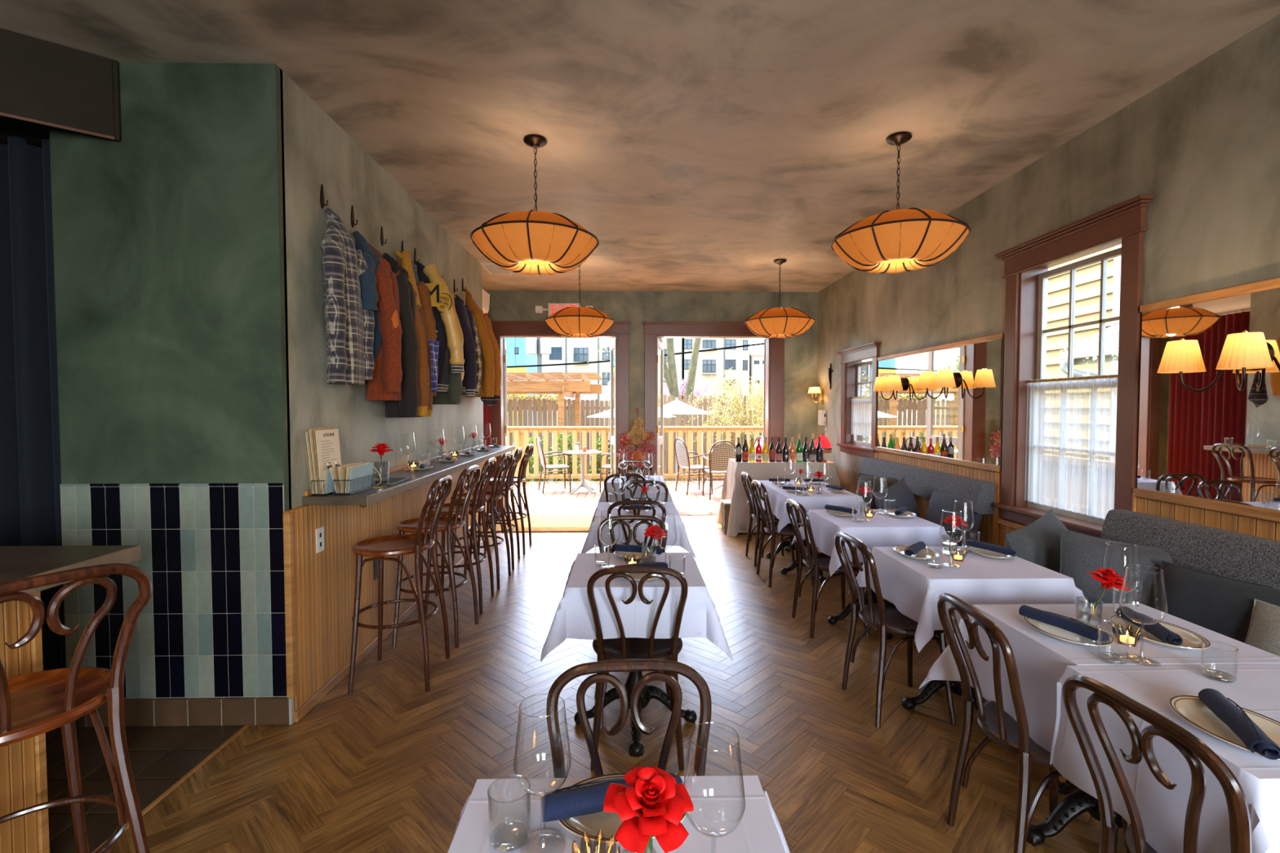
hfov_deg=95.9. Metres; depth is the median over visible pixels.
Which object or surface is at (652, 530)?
rose
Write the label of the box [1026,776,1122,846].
pedestal table
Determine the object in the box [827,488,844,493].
oval plate
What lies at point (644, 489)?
rose
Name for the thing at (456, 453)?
candle holder
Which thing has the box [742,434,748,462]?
wine bottle
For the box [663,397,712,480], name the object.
market umbrella
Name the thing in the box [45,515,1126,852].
floor
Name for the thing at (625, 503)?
bentwood chair
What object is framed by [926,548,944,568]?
water tumbler
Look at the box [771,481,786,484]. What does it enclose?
oval plate
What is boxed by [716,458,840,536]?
tablecloth
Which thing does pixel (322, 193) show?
coat hook
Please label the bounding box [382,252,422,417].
coat
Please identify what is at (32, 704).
bar stool
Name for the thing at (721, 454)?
rattan armchair
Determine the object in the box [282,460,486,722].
wood paneling
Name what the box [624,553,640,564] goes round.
candle holder
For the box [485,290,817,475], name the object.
wall
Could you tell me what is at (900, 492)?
cushion
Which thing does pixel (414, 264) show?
shirt
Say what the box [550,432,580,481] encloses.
shrub
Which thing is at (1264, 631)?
cushion
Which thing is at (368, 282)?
denim shirt
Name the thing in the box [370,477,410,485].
tray
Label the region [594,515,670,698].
bentwood chair
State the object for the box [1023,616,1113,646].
oval plate
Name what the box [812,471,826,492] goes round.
rose
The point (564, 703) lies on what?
bowl
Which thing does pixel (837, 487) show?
rolled napkin
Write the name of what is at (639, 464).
rose
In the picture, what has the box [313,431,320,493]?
menu sheet
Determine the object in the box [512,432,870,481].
ground
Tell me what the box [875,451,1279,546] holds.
wainscoting
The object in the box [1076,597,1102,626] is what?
glass vase
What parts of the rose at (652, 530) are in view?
stem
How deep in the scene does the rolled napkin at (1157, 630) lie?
1.91 m
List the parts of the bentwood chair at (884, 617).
leg, frame, leg, seat, leg, leg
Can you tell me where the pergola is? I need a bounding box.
[506,372,602,481]
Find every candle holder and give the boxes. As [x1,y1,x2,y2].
[407,460,419,467]
[449,450,459,456]
[572,829,620,852]
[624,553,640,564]
[794,479,802,484]
[806,484,815,492]
[863,508,875,517]
[949,547,967,561]
[1111,622,1144,646]
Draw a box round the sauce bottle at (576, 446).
[574,442,578,451]
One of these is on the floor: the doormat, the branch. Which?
the doormat
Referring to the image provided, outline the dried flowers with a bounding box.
[616,407,656,460]
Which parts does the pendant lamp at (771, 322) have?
lamp shade, chain, lamp shade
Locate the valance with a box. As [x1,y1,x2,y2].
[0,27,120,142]
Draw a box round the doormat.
[488,515,593,533]
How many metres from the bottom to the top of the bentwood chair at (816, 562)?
0.879 m
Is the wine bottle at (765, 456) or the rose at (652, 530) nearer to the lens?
the rose at (652, 530)
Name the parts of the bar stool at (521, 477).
leg, leg, seat, leg, frame, leg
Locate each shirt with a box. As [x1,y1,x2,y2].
[320,207,374,384]
[352,231,382,360]
[411,260,418,283]
[454,294,481,394]
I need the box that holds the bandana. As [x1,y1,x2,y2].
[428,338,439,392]
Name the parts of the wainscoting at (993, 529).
cap rail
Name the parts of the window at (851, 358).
casing, sill, crown, sash, sash, casing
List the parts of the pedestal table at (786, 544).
leg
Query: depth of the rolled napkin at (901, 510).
4.02 m
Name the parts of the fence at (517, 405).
rail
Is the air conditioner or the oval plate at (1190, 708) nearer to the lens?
the oval plate at (1190, 708)
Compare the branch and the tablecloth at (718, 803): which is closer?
the tablecloth at (718, 803)
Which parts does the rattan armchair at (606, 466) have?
woven seat, leg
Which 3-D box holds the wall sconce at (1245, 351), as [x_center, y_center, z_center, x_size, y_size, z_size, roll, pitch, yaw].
[2.433,-0.267,2.421,0.235,0.240,0.419,0,2,-1]
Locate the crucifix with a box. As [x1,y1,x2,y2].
[828,363,832,389]
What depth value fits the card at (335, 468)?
2.97 m
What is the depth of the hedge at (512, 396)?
18.68 m
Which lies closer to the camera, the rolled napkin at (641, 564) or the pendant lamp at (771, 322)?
the rolled napkin at (641, 564)
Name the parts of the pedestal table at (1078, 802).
leg, leg, leg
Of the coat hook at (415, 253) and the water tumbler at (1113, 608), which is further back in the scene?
the coat hook at (415, 253)
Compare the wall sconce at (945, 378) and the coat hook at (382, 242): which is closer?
the coat hook at (382, 242)
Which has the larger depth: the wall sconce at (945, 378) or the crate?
the crate
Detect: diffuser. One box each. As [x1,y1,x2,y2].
[521,259,549,264]
[882,258,912,262]
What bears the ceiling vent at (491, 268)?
in the ceiling
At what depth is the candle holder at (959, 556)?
2.87 m
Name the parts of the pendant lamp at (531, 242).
lamp shade, chain, lamp shade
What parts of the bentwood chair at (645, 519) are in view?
frame, leg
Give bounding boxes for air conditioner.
[482,288,489,313]
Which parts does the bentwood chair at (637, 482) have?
frame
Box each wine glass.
[400,435,415,470]
[513,696,571,843]
[598,512,620,566]
[654,515,676,563]
[683,723,745,852]
[939,510,964,565]
[952,501,974,551]
[1102,542,1141,619]
[1119,564,1168,663]
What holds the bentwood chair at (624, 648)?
on the floor
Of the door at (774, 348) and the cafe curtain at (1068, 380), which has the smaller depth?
the cafe curtain at (1068, 380)
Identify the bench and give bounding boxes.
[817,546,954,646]
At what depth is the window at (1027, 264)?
3.56 m
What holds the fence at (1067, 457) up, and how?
on the ground
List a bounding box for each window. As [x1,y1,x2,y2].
[836,341,880,457]
[993,194,1154,537]
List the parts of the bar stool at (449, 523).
leg, leg, seat, leg, frame, leg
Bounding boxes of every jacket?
[366,243,402,400]
[395,249,438,417]
[414,261,464,391]
[451,293,478,396]
[463,288,501,397]
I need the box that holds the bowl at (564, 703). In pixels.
[513,702,571,796]
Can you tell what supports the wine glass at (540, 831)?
on the tablecloth at (718, 803)
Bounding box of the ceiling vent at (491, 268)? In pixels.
[480,262,512,274]
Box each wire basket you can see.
[311,480,334,495]
[333,473,375,494]
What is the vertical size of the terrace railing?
1.145 m
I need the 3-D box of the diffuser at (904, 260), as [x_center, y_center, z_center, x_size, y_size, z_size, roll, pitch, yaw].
[1.526,-0.995,3.422,0.196,0.001,0.196,0,2,-1]
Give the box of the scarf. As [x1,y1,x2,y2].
[480,395,499,407]
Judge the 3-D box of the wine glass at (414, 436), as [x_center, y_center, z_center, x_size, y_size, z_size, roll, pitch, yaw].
[-1.654,0.177,4.114,0.104,0.265,0.104,2,3,44]
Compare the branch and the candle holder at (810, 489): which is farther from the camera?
the branch
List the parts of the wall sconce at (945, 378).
lamp shade, arm, lamp shade, arm, plate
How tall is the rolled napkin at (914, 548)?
0.038 m
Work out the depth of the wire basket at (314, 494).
2.92 m
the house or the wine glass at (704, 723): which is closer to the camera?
the wine glass at (704, 723)
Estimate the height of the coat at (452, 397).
1.037 m
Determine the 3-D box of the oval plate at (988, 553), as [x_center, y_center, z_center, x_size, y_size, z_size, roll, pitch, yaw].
[1.821,0.654,2.994,0.200,0.023,0.270,0,2,-1]
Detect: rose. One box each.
[368,443,393,477]
[435,438,447,458]
[468,432,477,448]
[603,766,693,852]
[636,462,644,474]
[638,486,650,497]
[644,524,666,559]
[797,468,805,484]
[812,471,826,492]
[856,485,873,509]
[942,514,967,551]
[1086,567,1130,622]
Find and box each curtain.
[0,136,66,671]
[483,316,492,519]
[850,395,871,436]
[1024,373,1117,519]
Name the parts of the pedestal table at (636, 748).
leg, leg, leg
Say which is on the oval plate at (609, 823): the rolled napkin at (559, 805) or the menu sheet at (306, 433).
the rolled napkin at (559, 805)
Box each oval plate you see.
[410,466,432,470]
[438,458,457,462]
[459,452,475,455]
[475,448,490,450]
[488,444,502,447]
[557,773,687,843]
[613,551,662,559]
[620,573,667,581]
[623,509,650,513]
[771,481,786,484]
[784,488,800,492]
[806,481,822,484]
[826,509,857,516]
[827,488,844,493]
[883,509,916,518]
[893,545,939,559]
[966,545,1016,559]
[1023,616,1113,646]
[1110,614,1211,649]
[1168,695,1279,759]
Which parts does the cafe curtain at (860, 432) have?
rod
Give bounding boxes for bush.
[677,368,764,458]
[861,369,869,441]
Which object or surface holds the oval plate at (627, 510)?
on the tablecloth at (682, 539)
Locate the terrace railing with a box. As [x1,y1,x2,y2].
[506,426,763,481]
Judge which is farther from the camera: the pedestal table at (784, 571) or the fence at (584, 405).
the fence at (584, 405)
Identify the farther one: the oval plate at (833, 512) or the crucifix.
the crucifix
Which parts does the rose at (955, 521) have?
stem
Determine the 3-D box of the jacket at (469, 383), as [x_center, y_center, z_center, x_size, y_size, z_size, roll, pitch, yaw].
[-1.584,-0.742,5.088,0.298,0.958,0.453,0,2,-12]
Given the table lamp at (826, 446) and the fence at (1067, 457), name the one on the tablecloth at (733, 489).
the table lamp at (826, 446)
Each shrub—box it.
[525,436,553,481]
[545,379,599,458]
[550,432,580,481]
[587,435,610,481]
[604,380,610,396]
[663,376,686,397]
[679,377,708,402]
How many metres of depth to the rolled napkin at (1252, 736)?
1.31 m
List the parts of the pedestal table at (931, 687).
leg, leg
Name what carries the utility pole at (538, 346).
on the ground
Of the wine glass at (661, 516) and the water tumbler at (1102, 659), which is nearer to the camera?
the water tumbler at (1102, 659)
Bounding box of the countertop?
[302,444,515,507]
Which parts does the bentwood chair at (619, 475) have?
frame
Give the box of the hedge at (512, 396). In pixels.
[506,393,567,413]
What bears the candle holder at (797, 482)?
on the tablecloth at (767, 484)
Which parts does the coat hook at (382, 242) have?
plate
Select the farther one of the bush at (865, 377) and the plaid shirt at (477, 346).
the bush at (865, 377)
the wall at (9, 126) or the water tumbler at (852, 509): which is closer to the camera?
the wall at (9, 126)
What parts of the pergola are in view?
post, post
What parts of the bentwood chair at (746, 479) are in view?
leg, frame, leg, seat, leg, leg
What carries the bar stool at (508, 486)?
on the floor
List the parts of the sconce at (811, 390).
lamp shade, lamp shade, plate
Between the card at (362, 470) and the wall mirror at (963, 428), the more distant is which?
the wall mirror at (963, 428)
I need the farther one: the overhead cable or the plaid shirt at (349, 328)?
the overhead cable
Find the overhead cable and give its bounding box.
[506,342,764,368]
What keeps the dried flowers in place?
in the clay vase at (639, 456)
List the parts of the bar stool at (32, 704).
seat, leg, frame, leg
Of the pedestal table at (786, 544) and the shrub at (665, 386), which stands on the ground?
the shrub at (665, 386)
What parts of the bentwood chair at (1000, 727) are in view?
leg, frame, seat, leg, leg, leg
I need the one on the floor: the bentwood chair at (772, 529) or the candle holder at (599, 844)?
the bentwood chair at (772, 529)
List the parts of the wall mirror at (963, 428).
rail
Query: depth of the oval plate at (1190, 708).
1.39 m
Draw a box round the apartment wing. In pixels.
[749,353,764,418]
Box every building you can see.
[504,337,537,439]
[542,337,749,426]
[861,358,871,437]
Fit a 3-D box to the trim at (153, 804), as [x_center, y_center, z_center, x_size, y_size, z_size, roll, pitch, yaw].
[-1.810,1.537,-0.215,0.021,0.022,5.945,0,2,-1]
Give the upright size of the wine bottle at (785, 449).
0.296 m
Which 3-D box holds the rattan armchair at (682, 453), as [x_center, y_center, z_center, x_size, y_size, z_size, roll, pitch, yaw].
[0.930,0.682,10.283,0.570,0.981,0.533,-1,2,-23]
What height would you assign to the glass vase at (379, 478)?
0.111 m
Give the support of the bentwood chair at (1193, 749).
on the floor
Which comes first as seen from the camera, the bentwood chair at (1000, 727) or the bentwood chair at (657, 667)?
the bentwood chair at (657, 667)
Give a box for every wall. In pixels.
[0,117,49,141]
[48,61,294,727]
[280,71,483,509]
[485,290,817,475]
[816,13,1279,525]
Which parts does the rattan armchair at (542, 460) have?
leg, frame, leg, leg, woven seat, leg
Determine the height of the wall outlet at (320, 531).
0.125 m
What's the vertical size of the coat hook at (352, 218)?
0.128 m
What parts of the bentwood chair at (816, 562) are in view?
leg, frame, leg, seat, leg, leg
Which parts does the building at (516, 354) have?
panel, yellow panel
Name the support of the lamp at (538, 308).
attached to the exit sign
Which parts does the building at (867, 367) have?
pane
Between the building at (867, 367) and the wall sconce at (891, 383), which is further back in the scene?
the building at (867, 367)
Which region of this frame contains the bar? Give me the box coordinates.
[0,545,141,852]
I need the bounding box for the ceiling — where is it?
[0,0,1279,292]
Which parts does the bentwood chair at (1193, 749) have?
leg, seat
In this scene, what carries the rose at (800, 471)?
in the bud vase
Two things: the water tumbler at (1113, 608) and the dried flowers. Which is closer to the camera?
the water tumbler at (1113, 608)
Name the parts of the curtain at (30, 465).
rod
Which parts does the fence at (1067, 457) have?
rail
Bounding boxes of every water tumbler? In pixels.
[487,781,530,852]
[594,543,609,565]
[668,553,684,577]
[852,509,863,521]
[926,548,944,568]
[1097,628,1129,664]
[1112,586,1139,613]
[1200,640,1238,683]
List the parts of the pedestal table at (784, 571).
leg, leg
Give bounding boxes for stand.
[626,466,649,473]
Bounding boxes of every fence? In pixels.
[506,398,575,479]
[580,399,688,474]
[663,394,764,481]
[1043,453,1114,516]
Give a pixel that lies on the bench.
(818, 548)
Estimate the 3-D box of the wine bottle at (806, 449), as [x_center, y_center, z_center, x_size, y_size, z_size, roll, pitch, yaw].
[2.000,0.275,6.958,0.077,0.302,0.078,0,2,-1]
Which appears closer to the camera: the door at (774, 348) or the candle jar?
the door at (774, 348)
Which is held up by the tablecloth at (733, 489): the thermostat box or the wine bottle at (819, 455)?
the wine bottle at (819, 455)
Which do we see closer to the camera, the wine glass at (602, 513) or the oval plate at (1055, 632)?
the oval plate at (1055, 632)
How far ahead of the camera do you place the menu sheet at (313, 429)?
2.94 m
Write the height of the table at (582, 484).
0.725 m
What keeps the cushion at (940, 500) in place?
on the bench
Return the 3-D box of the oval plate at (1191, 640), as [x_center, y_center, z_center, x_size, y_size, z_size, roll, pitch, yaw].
[1.724,0.690,1.922,0.213,0.024,0.288,0,2,-1]
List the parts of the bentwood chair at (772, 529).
leg, frame, leg, seat, leg, leg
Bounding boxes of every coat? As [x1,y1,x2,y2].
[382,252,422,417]
[432,364,462,404]
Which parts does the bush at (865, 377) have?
stem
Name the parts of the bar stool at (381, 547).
leg, leg, seat, leg, frame, leg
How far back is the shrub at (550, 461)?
12.24 m
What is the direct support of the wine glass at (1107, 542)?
on the tablecloth at (1042, 659)
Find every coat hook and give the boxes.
[320,184,328,208]
[350,205,357,227]
[380,226,386,245]
[400,240,404,252]
[413,248,419,262]
[453,279,457,293]
[462,278,466,291]
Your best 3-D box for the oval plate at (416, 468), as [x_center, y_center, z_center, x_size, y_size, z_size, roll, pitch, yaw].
[-1.565,0.300,4.140,0.144,0.016,0.195,0,2,-1]
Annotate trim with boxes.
[92,725,248,852]
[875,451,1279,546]
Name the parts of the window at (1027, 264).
casing, sill, sash, crown, sash, casing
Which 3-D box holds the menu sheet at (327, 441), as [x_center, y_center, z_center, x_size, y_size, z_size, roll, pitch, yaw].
[-1.636,0.178,3.043,0.025,0.322,0.230,0,2,-1]
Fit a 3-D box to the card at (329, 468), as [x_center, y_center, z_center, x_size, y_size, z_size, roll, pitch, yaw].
[-1.605,0.277,3.052,0.017,0.124,0.250,0,2,-1]
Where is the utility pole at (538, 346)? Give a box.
[525,337,551,439]
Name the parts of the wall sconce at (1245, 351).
lamp shade, arm, arm, lamp shade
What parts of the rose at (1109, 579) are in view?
stem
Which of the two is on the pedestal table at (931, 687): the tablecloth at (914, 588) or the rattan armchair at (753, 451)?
the tablecloth at (914, 588)
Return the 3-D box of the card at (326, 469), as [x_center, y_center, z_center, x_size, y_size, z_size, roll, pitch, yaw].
[-1.600,0.277,3.052,0.014,0.124,0.250,0,2,-1]
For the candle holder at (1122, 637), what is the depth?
1.86 m
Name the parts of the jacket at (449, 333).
chest panel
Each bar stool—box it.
[0,563,152,852]
[347,474,452,693]
[391,465,480,648]
[424,457,496,615]
[448,451,513,590]
[467,447,522,570]
[484,443,533,554]
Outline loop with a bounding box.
[373,466,395,488]
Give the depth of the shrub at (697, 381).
22.68 m
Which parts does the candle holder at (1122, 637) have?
glass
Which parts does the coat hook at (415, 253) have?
plate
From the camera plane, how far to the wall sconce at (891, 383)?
5.43 m
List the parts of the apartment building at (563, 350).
pane, pane, pane, balcony rail, balcony door, pane, pane, pane, pane, pane, pane, balcony door, pane, balcony rail, balcony rail, pane, pane, pane, pane, pane, pane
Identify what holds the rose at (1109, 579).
in the glass vase at (1077, 597)
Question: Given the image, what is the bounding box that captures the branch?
[586,337,611,377]
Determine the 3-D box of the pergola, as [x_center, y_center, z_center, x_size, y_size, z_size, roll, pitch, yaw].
[-3.694,0.158,16.088,5.150,3.130,3.200,0,2,-1]
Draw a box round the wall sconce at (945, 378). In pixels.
[916,367,959,399]
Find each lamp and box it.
[470,133,599,275]
[534,305,547,313]
[544,260,614,337]
[744,258,815,337]
[814,432,831,461]
[830,131,970,273]
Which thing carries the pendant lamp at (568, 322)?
hanging from the ceiling
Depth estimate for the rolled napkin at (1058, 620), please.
1.93 m
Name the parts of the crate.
lid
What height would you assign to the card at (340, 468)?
0.135 m
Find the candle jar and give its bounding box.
[582,446,586,452]
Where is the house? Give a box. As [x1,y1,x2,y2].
[868,244,1121,461]
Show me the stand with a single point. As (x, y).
(630, 468)
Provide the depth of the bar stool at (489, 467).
4.33 m
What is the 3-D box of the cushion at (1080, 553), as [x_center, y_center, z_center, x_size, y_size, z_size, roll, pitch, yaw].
[2.241,0.756,2.720,0.531,0.506,0.270,1,2,24]
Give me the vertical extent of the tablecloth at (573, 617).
0.282 m
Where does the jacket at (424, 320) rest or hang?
hanging from the wall at (317, 150)
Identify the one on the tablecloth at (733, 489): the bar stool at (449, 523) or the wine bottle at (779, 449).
the wine bottle at (779, 449)
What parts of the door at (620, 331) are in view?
casing, frame, crown, pane, frame, casing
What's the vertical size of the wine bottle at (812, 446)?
0.342 m
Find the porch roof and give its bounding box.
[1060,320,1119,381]
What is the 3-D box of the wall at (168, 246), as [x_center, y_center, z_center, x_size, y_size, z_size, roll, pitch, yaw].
[-2.306,-0.136,2.966,1.278,3.110,0.563,0,2,-1]
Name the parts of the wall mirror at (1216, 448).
rail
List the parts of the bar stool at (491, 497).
leg, leg, seat, leg, frame, leg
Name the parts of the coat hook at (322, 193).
plate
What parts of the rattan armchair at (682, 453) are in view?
leg, frame, leg, leg, woven seat, leg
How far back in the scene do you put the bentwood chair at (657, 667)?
1.44 m
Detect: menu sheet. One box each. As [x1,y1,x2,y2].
[305,431,314,493]
[306,448,312,493]
[307,431,315,493]
[309,429,317,493]
[311,426,334,493]
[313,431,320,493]
[315,428,341,488]
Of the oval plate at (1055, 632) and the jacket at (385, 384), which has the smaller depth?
the oval plate at (1055, 632)
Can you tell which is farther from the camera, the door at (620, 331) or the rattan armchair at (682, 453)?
the rattan armchair at (682, 453)
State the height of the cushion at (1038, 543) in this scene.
0.529 m
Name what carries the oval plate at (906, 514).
on the tablecloth at (886, 530)
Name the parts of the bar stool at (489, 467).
leg, leg, seat, leg, frame, leg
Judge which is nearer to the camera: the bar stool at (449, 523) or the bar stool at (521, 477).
the bar stool at (449, 523)
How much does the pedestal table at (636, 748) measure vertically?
0.742 m
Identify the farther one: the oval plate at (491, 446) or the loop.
the oval plate at (491, 446)
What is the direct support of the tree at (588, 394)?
on the ground
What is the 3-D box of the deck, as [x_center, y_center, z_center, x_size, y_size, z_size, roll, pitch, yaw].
[0.382,1.275,10.135,9.600,0.201,3.750,0,2,-1]
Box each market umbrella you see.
[586,408,675,418]
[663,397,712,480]
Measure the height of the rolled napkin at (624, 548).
0.038 m
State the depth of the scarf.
6.26 m
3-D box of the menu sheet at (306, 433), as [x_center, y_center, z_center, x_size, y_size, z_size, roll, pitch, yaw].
[-1.681,0.181,3.042,0.032,0.316,0.230,0,2,-1]
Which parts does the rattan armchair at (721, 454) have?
leg, leg, woven seat, frame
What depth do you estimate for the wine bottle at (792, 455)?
6.93 m
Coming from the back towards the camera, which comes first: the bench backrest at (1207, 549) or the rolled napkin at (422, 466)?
the rolled napkin at (422, 466)
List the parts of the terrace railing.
post, post, rail, rail, handrail, post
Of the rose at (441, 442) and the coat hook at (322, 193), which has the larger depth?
the rose at (441, 442)
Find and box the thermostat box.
[817,410,826,425]
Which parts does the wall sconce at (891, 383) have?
lamp shade, arm, lamp shade, arm, plate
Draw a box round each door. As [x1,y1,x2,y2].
[490,320,631,516]
[642,321,784,515]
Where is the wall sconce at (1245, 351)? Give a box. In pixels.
[1156,329,1273,391]
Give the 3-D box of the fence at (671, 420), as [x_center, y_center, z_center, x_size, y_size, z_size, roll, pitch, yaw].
[3.031,0.350,17.564,5.320,2.645,0.175,0,2,-1]
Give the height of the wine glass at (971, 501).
0.265 m
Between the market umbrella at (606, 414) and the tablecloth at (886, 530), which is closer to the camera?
the tablecloth at (886, 530)
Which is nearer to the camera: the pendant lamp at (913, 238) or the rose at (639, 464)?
the pendant lamp at (913, 238)
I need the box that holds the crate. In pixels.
[720,499,730,534]
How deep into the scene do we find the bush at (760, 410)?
15.79 m
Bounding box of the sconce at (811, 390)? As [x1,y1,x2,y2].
[808,386,823,404]
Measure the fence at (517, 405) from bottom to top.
2.525 m
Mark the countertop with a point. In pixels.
(418, 477)
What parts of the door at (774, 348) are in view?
casing, pane, frame, crown, frame, casing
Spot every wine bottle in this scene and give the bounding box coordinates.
[735,436,742,462]
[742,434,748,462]
[748,436,755,462]
[755,438,761,462]
[762,436,768,462]
[768,436,775,462]
[775,436,782,462]
[782,437,788,462]
[789,437,795,462]
[795,434,802,462]
[802,436,808,462]
[808,433,815,462]
[815,436,822,462]
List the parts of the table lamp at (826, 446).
shade panel, shade panel, shade panel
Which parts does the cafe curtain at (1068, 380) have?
rod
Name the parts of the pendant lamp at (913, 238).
chain, lamp shade, lamp shade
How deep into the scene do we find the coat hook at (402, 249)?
4.17 m
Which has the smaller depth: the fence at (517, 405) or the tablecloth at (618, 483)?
the tablecloth at (618, 483)
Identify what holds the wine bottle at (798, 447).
on the tablecloth at (733, 489)
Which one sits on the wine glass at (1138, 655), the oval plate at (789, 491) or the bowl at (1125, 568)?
the bowl at (1125, 568)
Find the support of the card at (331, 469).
in the wire basket at (335, 480)
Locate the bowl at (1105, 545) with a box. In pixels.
[1102,545,1141,592]
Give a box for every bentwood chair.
[546,659,711,777]
[586,566,688,770]
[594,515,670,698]
[604,473,645,552]
[607,500,666,552]
[617,460,652,475]
[621,480,668,546]
[741,471,795,566]
[751,480,813,587]
[786,498,869,638]
[834,531,956,728]
[937,593,1129,852]
[1062,675,1252,852]
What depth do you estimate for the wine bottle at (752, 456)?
6.92 m
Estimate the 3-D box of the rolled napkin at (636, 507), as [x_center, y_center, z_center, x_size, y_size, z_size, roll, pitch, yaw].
[-0.021,0.592,4.213,0.211,0.032,0.043,0,2,2]
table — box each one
[563,449,601,493]
[573,671,697,757]
[708,449,735,491]
[765,524,822,558]
[780,544,839,582]
[827,586,893,639]
[902,673,985,712]
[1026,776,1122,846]
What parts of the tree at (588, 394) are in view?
stem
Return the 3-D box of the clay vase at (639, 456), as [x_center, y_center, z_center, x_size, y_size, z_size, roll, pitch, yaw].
[-0.035,0.426,7.640,0.160,0.215,0.160,0,2,-1]
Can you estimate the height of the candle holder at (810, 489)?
0.053 m
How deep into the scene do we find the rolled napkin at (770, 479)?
5.79 m
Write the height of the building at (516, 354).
10.500 m
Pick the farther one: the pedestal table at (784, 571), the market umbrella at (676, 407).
the market umbrella at (676, 407)
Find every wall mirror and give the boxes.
[875,333,1003,471]
[1133,276,1279,522]
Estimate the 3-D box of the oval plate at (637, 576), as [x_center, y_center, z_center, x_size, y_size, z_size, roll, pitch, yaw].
[0.006,0.669,2.600,0.250,0.021,0.185,0,2,1]
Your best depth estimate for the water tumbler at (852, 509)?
3.88 m
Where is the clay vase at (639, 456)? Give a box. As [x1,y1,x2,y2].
[631,450,643,466]
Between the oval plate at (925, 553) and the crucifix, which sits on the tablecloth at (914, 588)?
the oval plate at (925, 553)
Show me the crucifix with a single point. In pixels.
(830, 371)
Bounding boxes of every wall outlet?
[315,526,324,553]
[373,560,377,580]
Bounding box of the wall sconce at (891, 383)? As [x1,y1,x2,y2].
[872,373,906,399]
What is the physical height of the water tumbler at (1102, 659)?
0.092 m
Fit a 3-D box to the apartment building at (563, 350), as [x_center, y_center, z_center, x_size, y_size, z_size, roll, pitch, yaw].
[-1.630,-6.147,63.582,26.200,12.500,8.650,0,2,-1]
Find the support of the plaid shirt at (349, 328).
attached to the wall at (317, 150)
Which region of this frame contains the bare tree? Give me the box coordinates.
[657,337,701,402]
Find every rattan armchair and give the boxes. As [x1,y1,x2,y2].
[536,437,571,493]
[599,451,610,492]
[674,437,712,494]
[702,440,735,500]
[748,435,763,458]
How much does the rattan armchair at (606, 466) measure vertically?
0.981 m
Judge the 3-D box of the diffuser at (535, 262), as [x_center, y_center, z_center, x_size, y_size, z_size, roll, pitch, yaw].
[-0.623,-0.996,3.455,0.196,0.001,0.196,0,2,-3]
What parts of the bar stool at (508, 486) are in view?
leg, leg, seat, leg, frame, leg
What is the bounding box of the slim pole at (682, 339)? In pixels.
[681,337,684,399]
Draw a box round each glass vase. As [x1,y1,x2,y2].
[373,461,389,481]
[859,502,871,515]
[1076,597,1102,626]
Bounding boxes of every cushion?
[856,472,898,509]
[859,457,995,514]
[873,477,919,517]
[924,488,982,546]
[1004,509,1067,573]
[1059,528,1173,608]
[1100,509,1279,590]
[1153,560,1279,643]
[1244,599,1279,656]
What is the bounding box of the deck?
[508,480,723,512]
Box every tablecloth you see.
[447,775,790,852]
[540,552,732,662]
[581,502,695,558]
[597,475,672,505]
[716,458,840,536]
[746,480,830,509]
[767,487,867,533]
[791,509,955,577]
[848,546,1088,653]
[919,603,1279,752]
[1049,663,1279,852]
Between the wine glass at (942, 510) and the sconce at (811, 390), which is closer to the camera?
the wine glass at (942, 510)
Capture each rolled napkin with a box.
[419,463,424,468]
[540,773,682,822]
[613,562,667,567]
[615,544,662,554]
[622,505,651,510]
[625,497,651,500]
[768,478,790,481]
[782,485,806,490]
[803,478,824,481]
[824,504,857,514]
[826,484,844,490]
[893,506,907,515]
[903,541,925,555]
[966,539,1016,555]
[1018,604,1109,641]
[1115,606,1182,645]
[1198,688,1279,759]
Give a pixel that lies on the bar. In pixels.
(23, 764)
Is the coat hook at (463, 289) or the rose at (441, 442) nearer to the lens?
the rose at (441, 442)
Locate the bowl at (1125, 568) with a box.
[1119,568,1168,625]
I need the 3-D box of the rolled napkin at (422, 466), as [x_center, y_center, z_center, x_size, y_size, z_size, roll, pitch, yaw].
[-1.565,0.285,4.139,0.034,0.026,0.167,-1,2,-20]
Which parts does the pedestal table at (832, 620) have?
leg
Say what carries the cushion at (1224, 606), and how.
on the bench
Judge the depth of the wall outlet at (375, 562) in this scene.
3.65 m
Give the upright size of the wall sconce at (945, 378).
0.240 m
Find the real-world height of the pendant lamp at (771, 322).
0.823 m
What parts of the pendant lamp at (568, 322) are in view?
lamp shade, lamp shade, chain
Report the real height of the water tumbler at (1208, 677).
0.092 m
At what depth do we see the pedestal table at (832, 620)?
4.02 m
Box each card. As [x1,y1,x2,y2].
[323,468,329,493]
[324,469,326,493]
[325,469,334,493]
[329,462,353,493]
[333,462,356,493]
[337,462,361,493]
[342,462,365,493]
[345,462,369,493]
[347,462,373,493]
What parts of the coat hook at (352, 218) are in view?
plate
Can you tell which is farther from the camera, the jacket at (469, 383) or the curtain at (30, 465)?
the jacket at (469, 383)
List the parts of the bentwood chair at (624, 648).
leg, seat, frame, leg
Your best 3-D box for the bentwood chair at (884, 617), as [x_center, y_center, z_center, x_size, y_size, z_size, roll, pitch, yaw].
[1.284,0.984,2.921,0.498,0.879,0.414,0,2,-5]
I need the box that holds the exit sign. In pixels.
[534,302,593,316]

